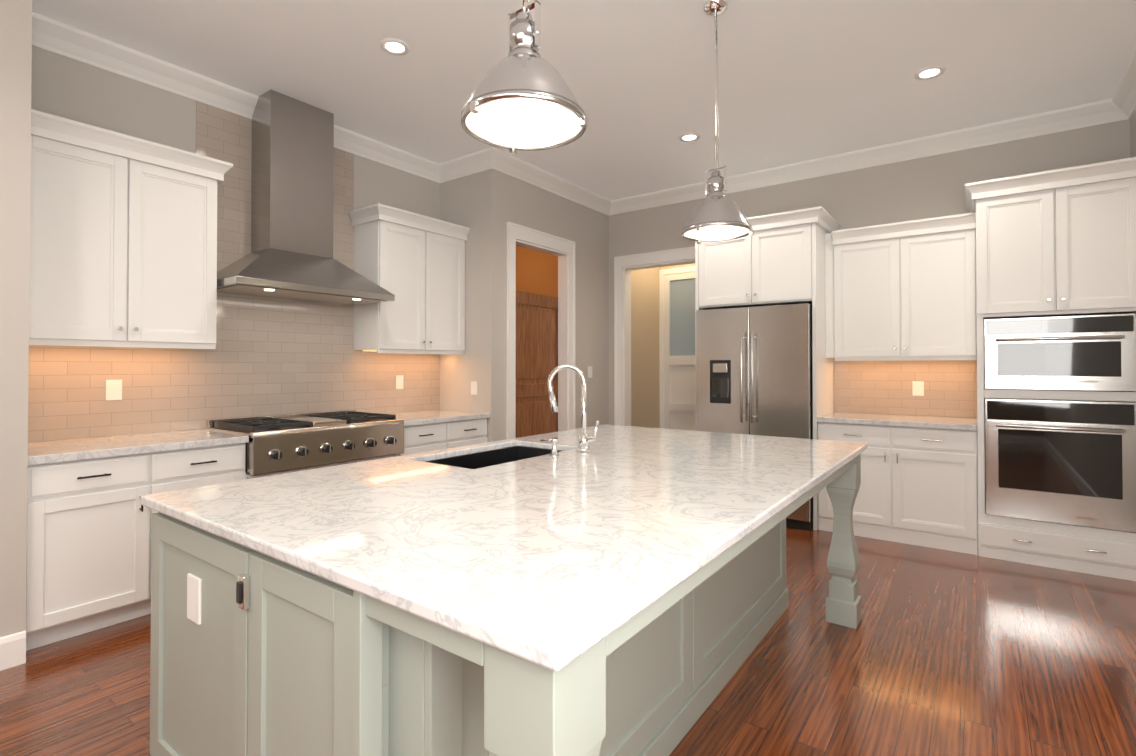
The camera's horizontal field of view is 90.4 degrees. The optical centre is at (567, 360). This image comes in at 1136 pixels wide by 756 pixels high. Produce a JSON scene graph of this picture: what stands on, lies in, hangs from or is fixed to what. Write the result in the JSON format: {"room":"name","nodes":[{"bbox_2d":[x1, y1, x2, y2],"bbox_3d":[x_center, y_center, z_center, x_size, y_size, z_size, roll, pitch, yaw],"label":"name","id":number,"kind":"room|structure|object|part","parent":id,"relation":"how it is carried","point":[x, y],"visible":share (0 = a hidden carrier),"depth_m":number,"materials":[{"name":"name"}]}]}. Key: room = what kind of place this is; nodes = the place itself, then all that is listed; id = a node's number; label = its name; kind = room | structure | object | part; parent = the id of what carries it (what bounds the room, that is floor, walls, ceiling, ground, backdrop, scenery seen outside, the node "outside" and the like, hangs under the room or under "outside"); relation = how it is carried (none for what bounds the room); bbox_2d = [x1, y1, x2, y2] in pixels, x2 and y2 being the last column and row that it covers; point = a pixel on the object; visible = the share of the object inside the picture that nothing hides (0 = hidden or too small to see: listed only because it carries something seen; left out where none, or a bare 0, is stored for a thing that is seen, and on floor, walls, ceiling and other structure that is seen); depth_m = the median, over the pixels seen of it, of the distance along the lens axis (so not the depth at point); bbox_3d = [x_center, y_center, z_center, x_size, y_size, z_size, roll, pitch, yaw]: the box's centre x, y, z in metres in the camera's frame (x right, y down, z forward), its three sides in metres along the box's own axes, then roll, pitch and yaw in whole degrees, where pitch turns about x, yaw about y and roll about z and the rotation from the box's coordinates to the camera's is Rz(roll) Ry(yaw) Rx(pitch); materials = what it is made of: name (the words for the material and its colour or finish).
{"room":"kitchen","nodes":[
{"label":"kitchen","id":0,"kind":"room"},
{"bbox_2d":[31,46,439,441],"bbox_3d":[-2.220,-0.233,4.237,0.300,3.200,2.980,0,-1,36],"label":"wall","id":1,"kind":"structure","parent":0,"point":[71,89],"depth_m":3.45,"materials":[{"name":"grey paint"}]},
{"bbox_2d":[29,109,232,348],"bbox_3d":[-2.526,-0.648,3.220,0.410,1.150,0.968,0,-1,36],"label":"upper cabinet","id":2,"kind":"object","parent":1,"relation":"attached to","point":[123,240],"visible":0.9,"depth_m":3.07,"materials":[{"name":"white wood"}]},
{"bbox_2d":[28,101,439,441],"bbox_3d":[-2.097,-0.624,4.151,0.006,2.148,2.977,0,-1,36],"label":"wall tiles","id":3,"kind":"structure","parent":1,"relation":"attached to","point":[267,356],"depth_m":3.89,"materials":[{"name":"beige tile"}]},
{"bbox_2d":[106,380,121,399],"bbox_3d":[-2.682,0.173,3.331,0.005,0.120,0.076,0,-1,36],"label":"switch plate","id":4,"kind":"object","parent":3,"relation":"attached to","point":[113,389],"depth_m":3.33,"materials":[{"name":"white plastic"}]},
{"bbox_2d":[396,375,402,388],"bbox_3d":[-1.483,0.190,4.969,0.005,0.120,0.076,0,-1,36],"label":"switch plate","id":5,"kind":"object","parent":3,"relation":"attached to","point":[399,378],"depth_m":4.96,"materials":[{"name":"white plastic"}]},
{"bbox_2d":[471,381,477,394],"bbox_3d":[-0.843,0.246,5.065,0.080,0.120,0.005,0,-1,36],"label":"switch plate","id":6,"kind":"object","parent":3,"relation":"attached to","point":[474,384],"depth_m":5.06,"materials":[{"name":"white plastic"}]},
{"bbox_2d":[32,12,443,182],"bbox_3d":[-2.057,-1.766,4.134,0.105,0.135,2.979,0,-1,36],"label":"crown molding","id":7,"kind":"structure","parent":1,"relation":"attached to","point":[58,37],"depth_m":3.55,"materials":[{"name":"white wood"}]},
{"bbox_2d":[217,90,394,305],"bbox_3d":[-1.871,-1.140,3.990,0.553,1.386,1.130,0,-1,36],"label":"range hood","id":8,"kind":"object","parent":1,"relation":"attached to","point":[290,256],"visible":0.85,"depth_m":3.92,"materials":[{"name":"silver metal"}]},
{"bbox_2d":[348,203,469,354],"bbox_3d":[-1.340,-0.631,4.841,0.410,1.150,0.968,0,-1,36],"label":"upper cabinet","id":9,"kind":"object","parent":1,"relation":"attached to","point":[413,263],"visible":1,"depth_m":4.66,"materials":[{"name":"white wood"}]},
{"bbox_2d":[440,172,479,411],"bbox_3d":[-1.081,-0.221,5.336,0.840,3.200,0.140,0,-1,36],"label":"wall","id":10,"kind":"structure","parent":0,"point":[459,197],"depth_m":5.13,"materials":[{"name":"grey paint"}]},
{"bbox_2d":[440,151,487,181],"bbox_3d":[-0.935,-1.756,5.094,0.540,0.135,0.105,0,-1,36],"label":"crown molding","id":11,"kind":"structure","parent":10,"relation":"attached to","point":[469,164],"depth_m":5.11,"materials":[{"name":"white wood"}]},
{"bbox_2d":[480,169,608,441],"bbox_3d":[-0.145,-0.217,5.760,0.110,3.200,1.930,0,-1,36],"label":"wall","id":12,"kind":"structure","parent":0,"point":[485,206],"depth_m":5.48,"materials":[{"name":"grey paint"}]},
{"bbox_2d":[516,291,557,437],"bbox_3d":[-0.348,0.357,5.636,0.042,2.050,1.060,0,-1,36],"label":"pantry door","id":13,"kind":"structure","parent":12,"relation":"in","point":[536,339],"depth_m":5.64,"materials":[{"name":"brown wood"}]},
{"bbox_2d":[506,222,575,438],"bbox_3d":[-0.284,0.064,5.543,0.142,2.633,1.036,0,-1,36],"label":"door frame","id":14,"kind":"structure","parent":12,"relation":"attached to","point":[563,249],"depth_m":5.84,"materials":[{"name":"white wood"}]},
{"bbox_2d":[480,147,611,215],"bbox_3d":[-0.128,-1.751,5.617,0.105,0.135,1.905,0,-1,36],"label":"crown molding","id":15,"kind":"structure","parent":12,"relation":"attached to","point":[490,158],"depth_m":5.44,"materials":[{"name":"white wood"}]},
{"bbox_2d":[588,366,591,377],"bbox_3d":[0.242,0.125,6.186,0.005,0.125,0.080,0,-1,36],"label":"switch plate","id":16,"kind":"object","parent":12,"relation":"attached to","point":[589,367],"depth_m":6.18,"materials":[{"name":"white plastic"}]},
{"bbox_2d":[0,527,1135,755],"bbox_3d":[-0.586,1.402,2.813,6.400,0.100,9.680,0,-1,36],"label":"floor","id":17,"kind":"structure","parent":0,"point":[942,653],"depth_m":2.42,"materials":[{"name":"brown wood"}]},
{"bbox_2d":[0,631,25,670],"bbox_3d":[-3.396,1.265,1.195,0.016,0.140,3.288,0,-1,36],"label":"baseboard","id":18,"kind":"structure","parent":17,"relation":"on","point":[12,650],"depth_m":2.48,"materials":[{"name":"white wood"}]},
{"bbox_2d":[0,0,31,636],"bbox_3d":[-3.807,-0.262,1.494,0.980,3.200,3.320,0,-1,36],"label":"wall block","id":19,"kind":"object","parent":17,"relation":"on","point":[15,80],"visible":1,"depth_m":2.50,"materials":[{"name":"grey paint"}]},
{"bbox_2d":[26,443,245,650],"bbox_3d":[-2.423,0.919,3.122,0.673,0.873,0.957,0,-1,36],"label":"base cabinet","id":20,"kind":"object","parent":17,"relation":"on","point":[89,521],"visible":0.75,"depth_m":2.78,"materials":[{"name":"white wood"}]},
{"bbox_2d":[28,429,248,464],"bbox_3d":[-2.427,0.461,3.129,0.664,0.040,0.957,0,-1,36],"label":"countertop","id":21,"kind":"structure","parent":20,"relation":"on","point":[52,451],"depth_m":2.99,"materials":[{"name":"stone"}]},
{"bbox_2d":[206,410,403,474],"bbox_3d":[-1.764,0.533,3.907,0.696,0.288,1.072,0,-1,36],"label":"range","id":22,"kind":"object","parent":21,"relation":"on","point":[277,443],"visible":1,"depth_m":3.68,"materials":[{"name":"silver metal"}]},
{"bbox_2d":[246,454,397,478],"bbox_3d":[-1.834,1.023,3.953,0.640,0.683,1.077,0,-1,36],"label":"base cabinet","id":23,"kind":"object","parent":17,"relation":"on","point":[248,476],"visible":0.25,"depth_m":3.68,"materials":[{"name":"white"}]},
{"bbox_2d":[398,418,487,455],"bbox_3d":[-1.224,0.936,4.760,0.673,0.873,0.937,0,-1,36],"label":"base cabinet","id":24,"kind":"object","parent":17,"relation":"on","point":[431,437],"visible":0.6,"depth_m":4.56,"materials":[{"name":"white wood"}]},
{"bbox_2d":[391,410,489,425],"bbox_3d":[-1.228,0.478,4.767,0.664,0.040,0.937,0,-1,36],"label":"countertop","id":25,"kind":"structure","parent":24,"relation":"on","point":[423,417],"depth_m":4.70,"materials":[{"name":"stone"}]},
{"bbox_2d":[150,446,855,755],"bbox_3d":[0.107,0.903,2.359,1.600,0.889,2.682,0,-1,36],"label":"kitchen island","id":26,"kind":"object","parent":17,"relation":"on","point":[254,653],"visible":0.42,"depth_m":1.42,"materials":[{"name":"grey wood"}]},
{"bbox_2d":[140,424,867,670],"bbox_3d":[0.121,0.443,2.367,1.640,0.030,2.700,0,-1,36],"label":"island countertop","id":27,"kind":"structure","parent":26,"relation":"on","point":[570,554],"depth_m":1.49,"materials":[{"name":"stone"}]},
{"bbox_2d":[428,446,561,468],"bbox_3d":[-0.322,0.569,2.640,0.444,0.212,0.764,0,-1,36],"label":"sink","id":28,"kind":"object","parent":27,"relation":"in","point":[488,458],"visible":0.04,"depth_m":2.91,"materials":[{"name":"grey"}]},
{"bbox_2d":[540,438,558,457],"bbox_3d":[-0.082,0.386,2.516,0.098,0.084,0.044,0,-1,36],"label":"soap dispenser","id":29,"kind":"object","parent":27,"relation":"on","point":[554,441],"visible":1,"depth_m":2.49,"materials":[{"name":"silver metal"}]},
{"bbox_2d":[547,364,598,451],"bbox_3d":[0.024,0.223,2.730,0.206,0.415,0.156,0,-1,36],"label":"faucet","id":30,"kind":"object","parent":27,"relation":"on","point":[585,439],"visible":1,"depth_m":2.69,"materials":[{"name":"silver metal"}]},
{"bbox_2d":[484,638,605,755],"bbox_3d":[-0.036,0.888,0.932,0.145,0.889,0.145,0,-1,36],"label":"island post","id":31,"kind":"object","parent":17,"relation":"on","point":[532,708],"visible":0.81,"depth_m":0.88,"materials":[{"name":"grey wood"}]},
{"bbox_2d":[696,303,812,530],"bbox_3d":[1.729,0.461,5.054,0.960,1.830,0.781,0,-1,36],"label":"refrigerator","id":32,"kind":"object","parent":17,"relation":"on","point":[754,376],"visible":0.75,"depth_m":4.75,"materials":[{"name":"silver metal"}]},
{"bbox_2d":[695,206,839,530],"bbox_3d":[1.765,0.076,5.107,1.160,2.600,0.720,0,-1,36],"label":"surround","id":33,"kind":"object","parent":17,"relation":"on","point":[776,259],"visible":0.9,"depth_m":4.78,"materials":[{"name":"white wood"}]},
{"bbox_2d":[826,453,860,628],"bbox_3d":[1.437,0.909,2.945,0.145,0.889,0.145,0,-1,36],"label":"island post","id":34,"kind":"object","parent":17,"relation":"on","point":[843,602],"visible":0.9,"depth_m":2.90,"materials":[{"name":"grey wood"}]},
{"bbox_2d":[818,422,977,554],"bbox_3d":[2.622,0.933,4.500,1.047,0.873,0.673,0,-1,36],"label":"base cabinet","id":35,"kind":"object","parent":17,"relation":"on","point":[918,487],"visible":0.9,"depth_m":4.18,"materials":[{"name":"white wood"}]},
{"bbox_2d":[817,412,976,430],"bbox_3d":[2.624,0.475,4.508,1.047,0.040,0.665,0,-1,36],"label":"countertop","id":36,"kind":"structure","parent":35,"relation":"on","point":[954,423],"depth_m":4.34,"materials":[{"name":"stone"}]},
{"bbox_2d":[965,157,1135,580],"bbox_3d":[3.346,0.064,3.949,0.900,2.600,0.720,0,-1,36],"label":"tall cabinet","id":37,"kind":"object","parent":17,"relation":"on","point":[1056,242],"visible":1,"depth_m":3.70,"materials":[{"name":"white wood"}]},
{"bbox_2d":[984,314,1135,390],"bbox_3d":[3.336,-0.046,3.886,0.750,0.480,0.636,0,-1,36],"label":"microwave","id":38,"kind":"object","parent":37,"relation":"in","point":[1093,352],"visible":1,"depth_m":3.66,"materials":[{"name":"silver metal"}]},
{"bbox_2d":[985,398,1135,532],"bbox_3d":[3.336,0.663,3.879,0.750,0.800,0.636,0,-1,36],"label":"oven","id":39,"kind":"object","parent":37,"relation":"in","point":[1071,462],"visible":0.94,"depth_m":3.65,"materials":[{"name":"silver metal"}]},
{"bbox_2d":[32,0,1135,199],"bbox_3d":[-0.586,-1.907,2.847,6.400,0.120,9.680,0,-1,36],"label":"ceiling","id":40,"kind":"structure","parent":0,"point":[802,80],"depth_m":3.49,"materials":[{"name":"white paint"}]},
{"bbox_2d":[380,38,409,55],"bbox_3d":[-1.015,-1.839,3.310,0.169,0.008,0.169,0,-1,30],"label":"recessed light","id":41,"kind":"object","parent":40,"relation":"in","point":[393,46],"depth_m":3.30,"materials":[{"name":"white plastic"}]},
{"bbox_2d":[461,0,587,154],"bbox_3d":[-0.127,-1.253,1.622,0.356,1.213,0.360,0,-1,36],"label":"pendant light","id":42,"kind":"object","parent":40,"relation":"hanging from","point":[522,98],"visible":1,"depth_m":1.54,"materials":[{"name":"silver metal"}]},
{"bbox_2d":[679,133,699,141],"bbox_3d":[0.994,-1.825,4.615,0.169,0.008,0.169,0,-1,30],"label":"recessed light","id":43,"kind":"object","parent":40,"relation":"in","point":[688,137],"depth_m":4.61,"materials":[{"name":"white"}]},
{"bbox_2d":[681,0,753,243],"bbox_3d":[0.766,-1.239,2.926,0.356,1.213,0.360,0,-1,36],"label":"pendant light","id":44,"kind":"object","parent":40,"relation":"hanging from","point":[716,215],"visible":1,"depth_m":2.88,"materials":[{"name":"silver metal"}]},
{"bbox_2d":[914,66,945,79],"bbox_3d":[2.309,-1.836,3.602,0.169,0.008,0.169,0,-1,27],"label":"recessed light","id":45,"kind":"object","parent":40,"relation":"in","point":[931,72],"depth_m":3.60,"materials":[{"name":"white"}]},
{"bbox_2d":[631,267,662,427],"bbox_3d":[0.882,-0.205,6.935,0.120,3.200,0.900,0,-1,36],"label":"wall","id":46,"kind":"structure","parent":0,"point":[645,397],"depth_m":6.96,"materials":[{"name":"beige paint"}]},
{"bbox_2d":[663,263,694,273],"bbox_3d":[1.746,-0.204,6.947,1.500,3.200,0.120,0,-1,36],"label":"wall","id":47,"kind":"structure","parent":0,"point":[693,264],"depth_m":7.14,"materials":[{"name":"beige paint"}]},
{"bbox_2d":[659,266,694,427],"bbox_3d":[1.587,0.111,6.972,1.000,2.570,0.022,0,-1,36],"label":"door frame","id":48,"kind":"structure","parent":47,"relation":"attached to","point":[662,272],"depth_m":7.24,"materials":[{"name":"white wood"}]},
{"bbox_2d":[664,272,695,430],"bbox_3d":[1.569,0.147,6.955,0.864,2.497,0.130,0,-1,36],"label":"exterior door","id":49,"kind":"structure","parent":47,"relation":"in","point":[679,357],"depth_m":7.13,"materials":[{"name":"white wood"}]},
{"bbox_2d":[516,119,1129,424],"bbox_3d":[1.557,-0.216,5.791,6.360,3.200,0.150,0,-1,36],"label":"wall","id":50,"kind":"structure","parent":0,"point":[921,188],"depth_m":4.90,"materials":[{"name":"grey paint"}]},
{"bbox_2d":[614,246,694,425],"bbox_3d":[1.033,0.101,6.160,1.131,2.573,0.172,0,-1,36],"label":"door frame","id":51,"kind":"structure","parent":50,"relation":"attached to","point":[625,265],"depth_m":6.39,"materials":[{"name":"white wood"}]},
{"bbox_2d":[612,99,1111,214],"bbox_3d":[2.137,-1.755,5.237,4.210,0.135,0.105,0,-1,36],"label":"crown molding","id":52,"kind":"structure","parent":50,"relation":"attached to","point":[1094,113],"depth_m":4.76,"materials":[{"name":"white wood"}]},
{"bbox_2d":[825,212,976,360],"bbox_3d":[2.700,-0.544,4.621,1.047,1.090,0.410,0,-1,36],"label":"upper cabinet","id":53,"kind":"object","parent":50,"relation":"attached to","point":[905,291],"depth_m":4.47,"materials":[{"name":"white wood"}]},
{"bbox_3d":[2.328,-0.555,4.944,0.067,1.060,0.328,0,-1,36],"label":"cabinet filler","id":54,"kind":"part","parent":53,"relation":"part of","materials":[{"name":"white wood"}]},
{"bbox_2d":[834,357,976,417],"bbox_3d":[2.820,0.217,4.777,1.042,0.479,0.006,0,-1,36],"label":"wall tile","id":55,"kind":"structure","parent":50,"relation":"attached to","point":[885,387],"depth_m":4.75,"materials":[{"name":"beige tile"}]},
{"bbox_2d":[912,381,923,395],"bbox_3d":[2.916,0.232,4.698,0.080,0.120,0.005,0,-1,36],"label":"switch plate","id":56,"kind":"object","parent":55,"relation":"attached to","point":[917,386],"depth_m":4.69,"materials":[{"name":"white plastic"}]},
{"bbox_2d":[1130,110,1135,157],"bbox_3d":[1.899,-0.267,1.011,0.160,3.200,9.680,0,-1,36],"label":"wall","id":57,"kind":"structure","parent":0,"point":[1133,135],"depth_m":3.88,"materials":[{"name":"grey paint"}]},
{"bbox_2d":[1108,50,1135,121],"bbox_3d":[1.483,-1.803,0.681,0.105,0.135,8.230,0,-1,36],"label":"crown molding","id":58,"kind":"structure","parent":57,"relation":"attached to","point":[1122,105],"depth_m":3.81,"materials":[{"name":"white wood"}]}
]}

